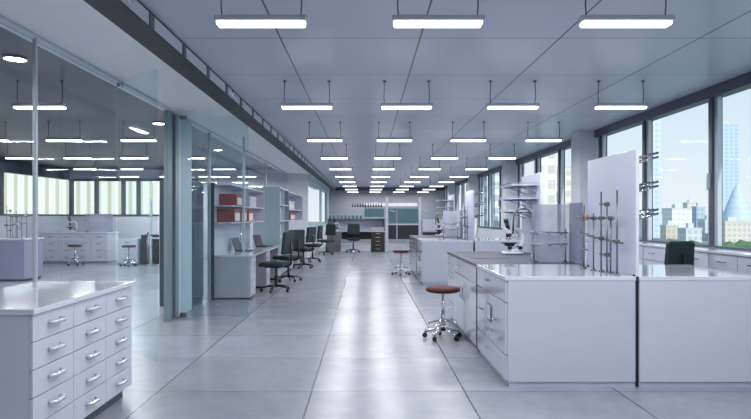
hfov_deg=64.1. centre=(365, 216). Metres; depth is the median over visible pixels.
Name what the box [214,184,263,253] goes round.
shelf unit
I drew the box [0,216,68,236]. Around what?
wall
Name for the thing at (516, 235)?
window bench
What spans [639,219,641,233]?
building
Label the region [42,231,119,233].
countertop
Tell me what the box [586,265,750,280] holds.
countertop
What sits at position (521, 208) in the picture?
tap
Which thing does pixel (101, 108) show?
ceiling
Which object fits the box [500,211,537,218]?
wall shelf
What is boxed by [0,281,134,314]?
countertop
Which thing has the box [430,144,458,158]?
ceiling light
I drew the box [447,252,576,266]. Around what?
countertop
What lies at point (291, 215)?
storage box
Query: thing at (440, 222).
microscope
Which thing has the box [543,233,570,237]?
countertop
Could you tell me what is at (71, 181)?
window
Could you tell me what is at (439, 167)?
ceiling light
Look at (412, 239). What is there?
lab bench
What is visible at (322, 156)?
ceiling light
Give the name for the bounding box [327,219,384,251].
desk
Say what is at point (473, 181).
column
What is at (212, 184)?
end panel
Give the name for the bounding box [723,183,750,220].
building
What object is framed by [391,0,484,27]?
ceiling light
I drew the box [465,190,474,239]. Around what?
divider panel
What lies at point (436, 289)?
stool
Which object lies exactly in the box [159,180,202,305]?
tall cabinet
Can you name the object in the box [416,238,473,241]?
countertop
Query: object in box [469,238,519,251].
lab bench
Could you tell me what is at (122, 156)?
ceiling light
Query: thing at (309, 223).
ground
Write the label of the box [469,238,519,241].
countertop
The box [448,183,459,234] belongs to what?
column
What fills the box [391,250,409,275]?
stool
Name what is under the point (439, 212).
tap
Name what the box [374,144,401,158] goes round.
ceiling light
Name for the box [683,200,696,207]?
building
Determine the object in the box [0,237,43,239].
countertop
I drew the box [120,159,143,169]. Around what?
ceiling light
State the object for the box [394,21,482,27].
diffuser
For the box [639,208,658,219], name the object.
tube rack
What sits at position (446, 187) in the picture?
window
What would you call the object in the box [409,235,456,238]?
countertop
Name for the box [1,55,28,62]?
recessed light
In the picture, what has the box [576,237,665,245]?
countertop
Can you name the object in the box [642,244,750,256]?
countertop
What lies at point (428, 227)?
cabinet
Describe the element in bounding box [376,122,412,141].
ceiling light
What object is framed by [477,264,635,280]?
countertop
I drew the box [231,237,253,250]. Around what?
laptop
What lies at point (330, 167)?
ceiling light
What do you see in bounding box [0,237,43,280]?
lab bench
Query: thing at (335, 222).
microscope
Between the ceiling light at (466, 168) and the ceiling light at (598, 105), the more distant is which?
the ceiling light at (466, 168)
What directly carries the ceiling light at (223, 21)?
hanging from the ceiling at (354, 45)
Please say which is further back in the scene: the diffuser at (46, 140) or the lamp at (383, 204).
the lamp at (383, 204)
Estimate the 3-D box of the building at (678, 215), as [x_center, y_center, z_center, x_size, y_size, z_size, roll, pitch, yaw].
[200.133,3.825,386.333,13.067,23.150,13.067,0,0,0]
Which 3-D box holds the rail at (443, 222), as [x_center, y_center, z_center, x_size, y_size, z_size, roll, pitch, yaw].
[1.923,0.309,13.685,0.395,0.360,0.079,0,0,0]
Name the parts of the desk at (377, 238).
panel, modesty panel, drawer, drawer, drawer, drawer, drawer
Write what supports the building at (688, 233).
on the ground
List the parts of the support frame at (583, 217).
upright rod, upright rod, upright rod, upright rod, cross rod, upright rod, upright rod, upright rod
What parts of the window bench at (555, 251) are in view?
drawer, drawer, drawer, drawer, drawer, drawer, drawer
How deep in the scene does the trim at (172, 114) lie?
8.25 m
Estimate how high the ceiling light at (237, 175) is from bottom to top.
0.322 m
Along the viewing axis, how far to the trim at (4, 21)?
5.77 m
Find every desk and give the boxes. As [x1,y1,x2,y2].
[214,245,281,298]
[289,237,305,270]
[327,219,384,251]
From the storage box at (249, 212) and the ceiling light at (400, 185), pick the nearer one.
the storage box at (249, 212)
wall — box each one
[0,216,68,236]
[32,39,266,299]
[69,170,307,258]
[308,225,326,257]
[325,189,447,242]
[444,224,501,237]
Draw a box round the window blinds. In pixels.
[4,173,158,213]
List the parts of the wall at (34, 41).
post, post, post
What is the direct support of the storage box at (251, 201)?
on the shelf unit at (223, 231)
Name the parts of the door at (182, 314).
handle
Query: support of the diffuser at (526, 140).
attached to the ceiling light at (527, 139)
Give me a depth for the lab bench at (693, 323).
4.90 m
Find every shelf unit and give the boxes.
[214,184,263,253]
[289,192,302,220]
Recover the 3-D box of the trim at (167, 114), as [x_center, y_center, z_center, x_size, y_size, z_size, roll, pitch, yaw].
[-2.650,-0.003,8.174,0.060,2.805,0.448,0,0,0]
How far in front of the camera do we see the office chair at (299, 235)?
12.88 m
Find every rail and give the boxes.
[443,222,457,237]
[530,229,567,262]
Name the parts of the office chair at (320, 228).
seat, backrest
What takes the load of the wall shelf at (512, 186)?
attached to the divider panel at (537, 178)
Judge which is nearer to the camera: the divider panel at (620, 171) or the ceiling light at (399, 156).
the divider panel at (620, 171)
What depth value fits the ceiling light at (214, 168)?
15.86 m
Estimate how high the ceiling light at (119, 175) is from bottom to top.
0.322 m
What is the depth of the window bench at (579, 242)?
10.34 m
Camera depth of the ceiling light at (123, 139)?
9.86 m
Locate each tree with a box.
[723,241,735,246]
[734,240,750,247]
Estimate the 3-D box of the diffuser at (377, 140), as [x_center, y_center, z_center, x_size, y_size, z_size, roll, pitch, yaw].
[0.467,-1.249,9.900,0.570,0.024,0.090,0,0,0]
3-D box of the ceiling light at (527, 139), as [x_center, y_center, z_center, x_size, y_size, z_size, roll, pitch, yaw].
[2.930,-1.398,9.900,0.600,0.322,0.110,0,0,0]
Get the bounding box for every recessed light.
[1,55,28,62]
[151,122,163,124]
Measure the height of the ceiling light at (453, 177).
0.322 m
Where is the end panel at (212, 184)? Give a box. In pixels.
[211,183,213,299]
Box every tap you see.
[435,212,445,236]
[512,207,535,260]
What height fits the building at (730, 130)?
113.983 m
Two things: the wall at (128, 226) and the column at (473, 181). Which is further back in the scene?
the column at (473, 181)
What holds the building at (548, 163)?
on the ground
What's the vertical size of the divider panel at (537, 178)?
1.040 m
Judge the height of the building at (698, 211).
25.050 m
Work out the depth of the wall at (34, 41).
4.76 m
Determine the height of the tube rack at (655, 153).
0.119 m
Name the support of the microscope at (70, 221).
on the lab bench at (97, 246)
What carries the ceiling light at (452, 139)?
hanging from the ceiling at (354, 45)
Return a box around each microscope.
[67,217,77,231]
[334,219,339,230]
[435,218,446,235]
[501,219,524,253]
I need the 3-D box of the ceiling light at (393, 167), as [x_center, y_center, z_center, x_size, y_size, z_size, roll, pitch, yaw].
[0.467,-1.398,15.900,0.600,0.322,0.110,0,0,0]
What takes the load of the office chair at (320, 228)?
on the floor
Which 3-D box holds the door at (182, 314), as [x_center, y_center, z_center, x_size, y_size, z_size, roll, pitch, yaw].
[-2.115,-0.003,8.340,0.950,2.805,0.067,0,0,1]
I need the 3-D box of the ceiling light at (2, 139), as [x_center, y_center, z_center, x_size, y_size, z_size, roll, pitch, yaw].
[-6.200,-1.398,9.900,0.600,0.322,0.110,0,0,0]
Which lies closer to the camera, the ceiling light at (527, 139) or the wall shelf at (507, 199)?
the wall shelf at (507, 199)
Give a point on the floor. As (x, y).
(346, 340)
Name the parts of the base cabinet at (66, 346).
drawer, drawer, drawer, drawer, handle, handle, handle, handle, drawer, drawer, drawer, drawer, drawer, drawer, handle, handle, handle, handle, handle, drawer, drawer, drawer, drawer, drawer, handle, handle, handle, handle, handle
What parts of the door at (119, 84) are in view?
handle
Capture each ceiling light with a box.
[0,122,9,141]
[4,144,31,158]
[12,81,67,108]
[45,122,82,141]
[63,144,91,158]
[73,158,96,169]
[119,175,138,176]
[120,122,157,141]
[120,144,148,158]
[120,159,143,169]
[192,144,205,158]
[198,172,217,176]
[213,163,235,169]
[214,0,307,27]
[237,175,256,176]
[280,81,332,108]
[306,122,342,141]
[320,144,347,158]
[329,159,351,169]
[335,167,353,176]
[339,175,355,182]
[342,179,356,186]
[370,179,384,186]
[371,170,389,176]
[371,181,386,182]
[372,160,394,169]
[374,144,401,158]
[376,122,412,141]
[380,81,432,108]
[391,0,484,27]
[399,179,413,186]
[404,178,419,182]
[410,167,428,176]
[418,159,440,169]
[429,179,443,186]
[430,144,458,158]
[438,177,454,182]
[449,175,468,176]
[450,122,486,141]
[465,162,487,169]
[486,81,539,108]
[488,144,516,158]
[525,122,561,141]
[578,0,674,27]
[594,81,647,108]
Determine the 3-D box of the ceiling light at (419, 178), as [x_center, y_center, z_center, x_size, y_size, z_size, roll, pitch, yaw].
[1.688,-1.398,21.900,0.600,0.322,0.110,0,0,0]
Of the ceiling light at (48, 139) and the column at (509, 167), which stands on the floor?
the column at (509, 167)
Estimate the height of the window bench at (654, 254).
1.030 m
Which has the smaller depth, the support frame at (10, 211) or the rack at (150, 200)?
the support frame at (10, 211)
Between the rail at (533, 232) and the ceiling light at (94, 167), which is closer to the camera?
the rail at (533, 232)
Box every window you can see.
[0,159,69,215]
[69,179,197,215]
[308,174,329,226]
[444,186,447,223]
[455,178,467,225]
[477,165,501,229]
[516,139,570,234]
[594,72,750,250]
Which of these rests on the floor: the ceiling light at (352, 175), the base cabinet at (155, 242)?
the base cabinet at (155, 242)
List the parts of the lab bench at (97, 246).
drawer, drawer, drawer, drawer, drawer, drawer, drawer, drawer, drawer, drawer, drawer, drawer, drawer, drawer, drawer, drawer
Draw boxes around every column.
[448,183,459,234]
[468,175,483,237]
[502,160,523,237]
[571,131,597,262]
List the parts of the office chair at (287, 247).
seat, backrest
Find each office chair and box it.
[258,231,293,292]
[272,229,304,281]
[293,227,315,268]
[304,225,322,261]
[317,224,335,254]
[346,224,359,252]
[664,241,694,264]
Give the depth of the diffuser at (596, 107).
6.86 m
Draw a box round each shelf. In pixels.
[351,207,383,207]
[388,224,417,224]
[436,199,452,204]
[500,182,537,193]
[500,196,537,206]
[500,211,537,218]
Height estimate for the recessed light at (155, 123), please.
0.020 m
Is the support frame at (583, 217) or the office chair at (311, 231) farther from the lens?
the office chair at (311, 231)
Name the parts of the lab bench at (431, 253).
drawer, drawer, drawer, drawer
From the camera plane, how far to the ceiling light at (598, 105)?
6.86 m
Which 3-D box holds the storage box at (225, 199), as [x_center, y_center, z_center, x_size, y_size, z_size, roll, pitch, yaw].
[-2.425,-0.296,10.800,0.307,0.210,0.506,0,0,0]
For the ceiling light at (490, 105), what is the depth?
6.86 m
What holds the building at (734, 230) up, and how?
on the ground
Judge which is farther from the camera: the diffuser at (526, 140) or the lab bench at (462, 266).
the diffuser at (526, 140)
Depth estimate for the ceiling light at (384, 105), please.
6.86 m
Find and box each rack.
[147,199,158,264]
[351,197,427,251]
[639,152,658,162]
[639,181,658,191]
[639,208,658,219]
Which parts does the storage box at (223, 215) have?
lid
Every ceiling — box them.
[0,26,275,169]
[139,0,750,186]
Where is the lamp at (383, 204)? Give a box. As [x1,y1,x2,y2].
[366,203,416,205]
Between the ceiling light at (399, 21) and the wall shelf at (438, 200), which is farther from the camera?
the wall shelf at (438, 200)
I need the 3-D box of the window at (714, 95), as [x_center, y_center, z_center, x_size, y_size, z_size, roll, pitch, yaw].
[4.205,-0.580,8.240,0.190,1.960,5.280,0,0,0]
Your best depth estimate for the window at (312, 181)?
26.44 m
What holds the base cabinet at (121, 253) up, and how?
on the floor
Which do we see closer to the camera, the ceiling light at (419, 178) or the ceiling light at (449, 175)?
the ceiling light at (449, 175)
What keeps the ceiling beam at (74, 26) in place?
attached to the wall at (34, 41)
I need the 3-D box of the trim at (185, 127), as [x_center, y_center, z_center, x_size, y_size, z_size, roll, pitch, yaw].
[-2.685,-0.015,8.715,0.130,2.830,0.630,0,0,0]
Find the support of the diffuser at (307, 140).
attached to the ceiling light at (309, 139)
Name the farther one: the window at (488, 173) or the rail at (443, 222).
the window at (488, 173)
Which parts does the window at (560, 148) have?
casement frame, casement frame, casement frame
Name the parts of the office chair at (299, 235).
seat, backrest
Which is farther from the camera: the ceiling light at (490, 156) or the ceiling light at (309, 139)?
the ceiling light at (490, 156)
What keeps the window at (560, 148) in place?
in the wall at (482, 232)
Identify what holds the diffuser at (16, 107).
attached to the ceiling light at (17, 105)
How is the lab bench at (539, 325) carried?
on the floor
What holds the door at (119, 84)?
in the wall at (34, 41)
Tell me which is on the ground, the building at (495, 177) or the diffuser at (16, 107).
the building at (495, 177)
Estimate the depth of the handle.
5.52 m
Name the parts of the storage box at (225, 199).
lid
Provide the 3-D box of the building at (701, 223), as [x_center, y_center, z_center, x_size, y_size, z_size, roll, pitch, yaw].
[224.900,7.337,394.550,9.500,16.125,9.500,0,0,0]
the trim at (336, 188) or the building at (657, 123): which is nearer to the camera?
the trim at (336, 188)
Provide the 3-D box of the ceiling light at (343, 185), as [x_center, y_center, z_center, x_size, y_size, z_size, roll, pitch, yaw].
[-0.680,-1.398,24.900,0.600,0.322,0.110,0,0,0]
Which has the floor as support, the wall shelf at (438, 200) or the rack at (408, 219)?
the rack at (408, 219)
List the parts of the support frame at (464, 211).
upright rod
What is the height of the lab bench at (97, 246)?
0.930 m
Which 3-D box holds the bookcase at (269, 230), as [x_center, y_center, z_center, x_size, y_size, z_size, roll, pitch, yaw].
[-2.274,0.360,14.580,0.642,2.080,1.600,0,0,0]
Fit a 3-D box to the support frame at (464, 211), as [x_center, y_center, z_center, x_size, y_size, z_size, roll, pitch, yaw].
[2.061,0.135,12.878,0.159,0.710,1.080,0,0,-2]
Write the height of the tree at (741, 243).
10.034 m
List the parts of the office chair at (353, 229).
backrest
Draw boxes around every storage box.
[217,209,240,221]
[219,194,241,205]
[240,209,246,221]
[247,196,255,206]
[247,209,253,221]
[289,201,294,209]
[289,213,294,219]
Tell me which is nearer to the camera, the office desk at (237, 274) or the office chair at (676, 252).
the office chair at (676, 252)
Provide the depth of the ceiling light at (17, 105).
6.86 m
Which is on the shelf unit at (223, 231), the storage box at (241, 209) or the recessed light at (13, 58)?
the storage box at (241, 209)
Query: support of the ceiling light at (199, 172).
hanging from the ceiling at (101, 108)
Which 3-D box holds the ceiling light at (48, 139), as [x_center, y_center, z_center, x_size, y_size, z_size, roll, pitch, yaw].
[-4.980,-1.398,9.900,0.600,0.322,0.110,0,0,0]
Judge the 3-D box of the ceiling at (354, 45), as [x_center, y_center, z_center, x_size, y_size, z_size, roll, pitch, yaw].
[1.410,-1.620,13.500,6.100,0.120,37.400,0,0,0]
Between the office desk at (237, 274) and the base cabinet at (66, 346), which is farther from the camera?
the office desk at (237, 274)
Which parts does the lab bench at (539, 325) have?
drawer, socket plate, drawer, drawer, drawer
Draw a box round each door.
[116,82,152,263]
[180,115,241,316]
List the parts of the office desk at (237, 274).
panel, drawer, drawer, drawer, drawer, drawer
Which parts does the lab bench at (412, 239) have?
door, drawer, door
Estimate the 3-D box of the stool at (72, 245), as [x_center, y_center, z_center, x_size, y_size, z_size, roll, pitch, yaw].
[-8.355,1.101,17.216,0.461,0.597,0.443,0,0,-11]
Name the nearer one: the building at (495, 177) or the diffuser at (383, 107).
the diffuser at (383, 107)
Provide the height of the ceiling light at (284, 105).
0.322 m
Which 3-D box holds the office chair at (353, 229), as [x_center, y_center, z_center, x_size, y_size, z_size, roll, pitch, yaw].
[-0.520,0.840,23.430,0.556,1.120,0.609,0,0,-6]
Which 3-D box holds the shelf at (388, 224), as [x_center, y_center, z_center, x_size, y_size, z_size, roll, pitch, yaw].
[1.485,0.320,24.105,1.200,0.040,0.490,0,0,0]
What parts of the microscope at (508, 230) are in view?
arm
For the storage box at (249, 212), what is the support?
on the shelf unit at (223, 231)
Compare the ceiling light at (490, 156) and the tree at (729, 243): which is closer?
the ceiling light at (490, 156)
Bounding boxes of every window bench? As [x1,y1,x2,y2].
[507,232,519,238]
[543,233,570,261]
[576,237,665,264]
[642,244,750,273]
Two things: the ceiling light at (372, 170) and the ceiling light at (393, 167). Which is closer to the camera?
the ceiling light at (393, 167)
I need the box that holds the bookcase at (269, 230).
[253,187,288,273]
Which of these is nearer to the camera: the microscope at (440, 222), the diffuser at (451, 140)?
the diffuser at (451, 140)
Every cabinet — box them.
[0,281,134,418]
[116,238,140,263]
[141,234,158,263]
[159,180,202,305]
[421,219,442,234]
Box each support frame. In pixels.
[4,210,31,237]
[459,206,468,239]
[576,190,623,274]
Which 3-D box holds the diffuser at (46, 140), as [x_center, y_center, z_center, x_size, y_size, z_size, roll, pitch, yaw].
[-4.980,-1.249,9.900,0.570,0.024,0.090,0,0,0]
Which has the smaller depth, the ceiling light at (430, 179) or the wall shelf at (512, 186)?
the wall shelf at (512, 186)
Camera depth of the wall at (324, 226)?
24.13 m
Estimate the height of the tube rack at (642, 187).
0.119 m
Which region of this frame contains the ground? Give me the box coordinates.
[308,222,735,243]
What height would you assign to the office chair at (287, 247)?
1.120 m
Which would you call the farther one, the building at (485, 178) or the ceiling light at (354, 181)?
the building at (485, 178)
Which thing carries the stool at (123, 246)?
on the floor
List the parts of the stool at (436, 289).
leg, leg, seat, leg, leg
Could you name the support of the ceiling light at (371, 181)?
hanging from the ceiling at (354, 45)
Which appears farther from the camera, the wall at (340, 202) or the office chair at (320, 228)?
the wall at (340, 202)
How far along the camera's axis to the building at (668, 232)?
329.98 m
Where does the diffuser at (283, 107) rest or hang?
attached to the ceiling light at (284, 105)
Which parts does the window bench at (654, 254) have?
drawer, drawer, drawer, drawer, drawer, drawer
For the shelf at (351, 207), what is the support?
attached to the rack at (408, 219)
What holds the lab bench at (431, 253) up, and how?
on the floor
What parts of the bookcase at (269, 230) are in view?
panel, panel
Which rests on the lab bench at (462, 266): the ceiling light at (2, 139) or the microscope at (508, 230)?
the microscope at (508, 230)
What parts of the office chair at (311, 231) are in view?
seat, backrest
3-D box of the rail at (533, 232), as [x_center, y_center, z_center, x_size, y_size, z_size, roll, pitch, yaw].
[1.923,0.309,6.285,0.395,0.360,0.079,0,0,0]
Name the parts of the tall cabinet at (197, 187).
door, door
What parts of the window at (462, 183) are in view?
casement frame, casement frame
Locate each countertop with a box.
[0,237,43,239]
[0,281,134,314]
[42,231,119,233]
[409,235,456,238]
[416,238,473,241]
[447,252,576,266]
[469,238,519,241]
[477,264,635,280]
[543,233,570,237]
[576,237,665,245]
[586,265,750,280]
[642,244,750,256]
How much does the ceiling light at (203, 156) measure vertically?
0.322 m
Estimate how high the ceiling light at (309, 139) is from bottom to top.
0.322 m
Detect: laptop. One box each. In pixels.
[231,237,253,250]
[253,234,272,246]
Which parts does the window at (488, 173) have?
casement frame, casement frame, casement frame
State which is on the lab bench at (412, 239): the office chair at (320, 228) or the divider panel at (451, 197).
the divider panel at (451, 197)
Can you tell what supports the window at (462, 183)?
in the wall at (482, 232)
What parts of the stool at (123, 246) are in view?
seat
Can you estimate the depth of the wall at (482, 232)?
20.89 m
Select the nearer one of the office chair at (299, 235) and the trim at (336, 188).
the office chair at (299, 235)
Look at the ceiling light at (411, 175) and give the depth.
18.86 m
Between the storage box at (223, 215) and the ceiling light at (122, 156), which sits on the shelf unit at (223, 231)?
the storage box at (223, 215)
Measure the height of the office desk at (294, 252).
0.750 m
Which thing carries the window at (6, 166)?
in the wall at (45, 223)
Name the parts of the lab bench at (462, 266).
drawer, drawer, drawer, drawer, door, drawer, door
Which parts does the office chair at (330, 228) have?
seat, backrest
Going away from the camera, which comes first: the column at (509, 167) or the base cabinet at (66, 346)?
the base cabinet at (66, 346)
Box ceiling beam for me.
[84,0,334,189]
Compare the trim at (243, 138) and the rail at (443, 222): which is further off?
the rail at (443, 222)
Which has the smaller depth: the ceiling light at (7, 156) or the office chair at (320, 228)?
the ceiling light at (7, 156)
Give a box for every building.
[466,176,486,225]
[492,172,498,226]
[534,153,556,231]
[557,158,570,232]
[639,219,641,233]
[653,119,660,237]
[660,220,678,240]
[662,204,691,227]
[677,223,702,242]
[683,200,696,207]
[691,203,705,227]
[697,215,707,239]
[723,122,739,209]
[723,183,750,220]
[723,217,750,241]
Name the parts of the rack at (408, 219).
glass door, post, glass door, glass door, post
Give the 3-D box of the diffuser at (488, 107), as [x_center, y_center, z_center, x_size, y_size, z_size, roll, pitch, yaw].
[1.688,-1.249,6.900,0.570,0.024,0.090,0,0,0]
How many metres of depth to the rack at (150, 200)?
17.37 m
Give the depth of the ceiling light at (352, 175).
18.86 m
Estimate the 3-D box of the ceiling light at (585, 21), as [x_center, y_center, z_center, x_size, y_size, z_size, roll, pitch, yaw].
[1.688,-1.398,3.900,0.600,0.322,0.110,0,0,0]
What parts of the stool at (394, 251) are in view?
seat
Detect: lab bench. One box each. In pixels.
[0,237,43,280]
[42,231,119,262]
[409,235,456,274]
[416,238,473,284]
[447,252,576,350]
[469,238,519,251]
[477,264,635,387]
[586,265,750,387]
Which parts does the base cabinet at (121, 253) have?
drawer, drawer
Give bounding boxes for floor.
[0,243,750,418]
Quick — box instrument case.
[371,227,383,230]
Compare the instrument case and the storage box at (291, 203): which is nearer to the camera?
the storage box at (291, 203)
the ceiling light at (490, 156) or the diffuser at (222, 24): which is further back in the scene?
the ceiling light at (490, 156)
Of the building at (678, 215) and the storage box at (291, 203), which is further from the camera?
the building at (678, 215)
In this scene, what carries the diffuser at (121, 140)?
attached to the ceiling light at (123, 139)
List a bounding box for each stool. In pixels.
[67,244,83,265]
[120,245,136,266]
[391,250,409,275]
[422,285,461,341]
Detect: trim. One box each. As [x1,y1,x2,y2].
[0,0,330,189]
[0,14,287,173]
[164,111,178,321]
[172,114,172,317]
[179,116,191,315]
[242,137,244,252]
[335,187,443,190]
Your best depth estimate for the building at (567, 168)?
169.98 m
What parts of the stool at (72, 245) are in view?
seat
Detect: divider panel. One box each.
[449,194,454,235]
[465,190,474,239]
[522,172,542,255]
[587,149,638,275]
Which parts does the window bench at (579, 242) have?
drawer, drawer, drawer, drawer, drawer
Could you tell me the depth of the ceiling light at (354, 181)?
21.86 m
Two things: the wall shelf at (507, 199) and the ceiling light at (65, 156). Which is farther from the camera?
the ceiling light at (65, 156)
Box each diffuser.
[13,106,65,108]
[46,140,81,141]
[121,140,156,141]
[216,21,305,27]
[282,106,331,108]
[307,140,341,141]
[377,140,411,141]
[382,106,431,108]
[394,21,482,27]
[451,140,485,141]
[487,106,537,108]
[526,140,561,141]
[580,21,671,27]
[595,106,646,108]
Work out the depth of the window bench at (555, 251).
11.97 m
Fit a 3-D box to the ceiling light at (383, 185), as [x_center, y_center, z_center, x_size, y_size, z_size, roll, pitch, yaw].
[0.467,-1.398,24.900,0.600,0.322,0.110,0,0,0]
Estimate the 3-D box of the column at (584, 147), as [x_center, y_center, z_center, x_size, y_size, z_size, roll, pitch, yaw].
[4.120,-0.080,11.090,0.520,2.960,0.420,0,0,0]
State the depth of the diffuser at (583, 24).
3.87 m
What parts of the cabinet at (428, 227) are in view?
file door, file door, dark drawer, file door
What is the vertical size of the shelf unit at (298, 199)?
1.298 m
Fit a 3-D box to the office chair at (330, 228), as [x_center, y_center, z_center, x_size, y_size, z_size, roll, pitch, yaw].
[-1.421,0.840,22.000,0.556,1.120,0.609,0,0,38]
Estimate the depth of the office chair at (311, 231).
16.17 m
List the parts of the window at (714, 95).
casement frame, casement frame, handle, casement frame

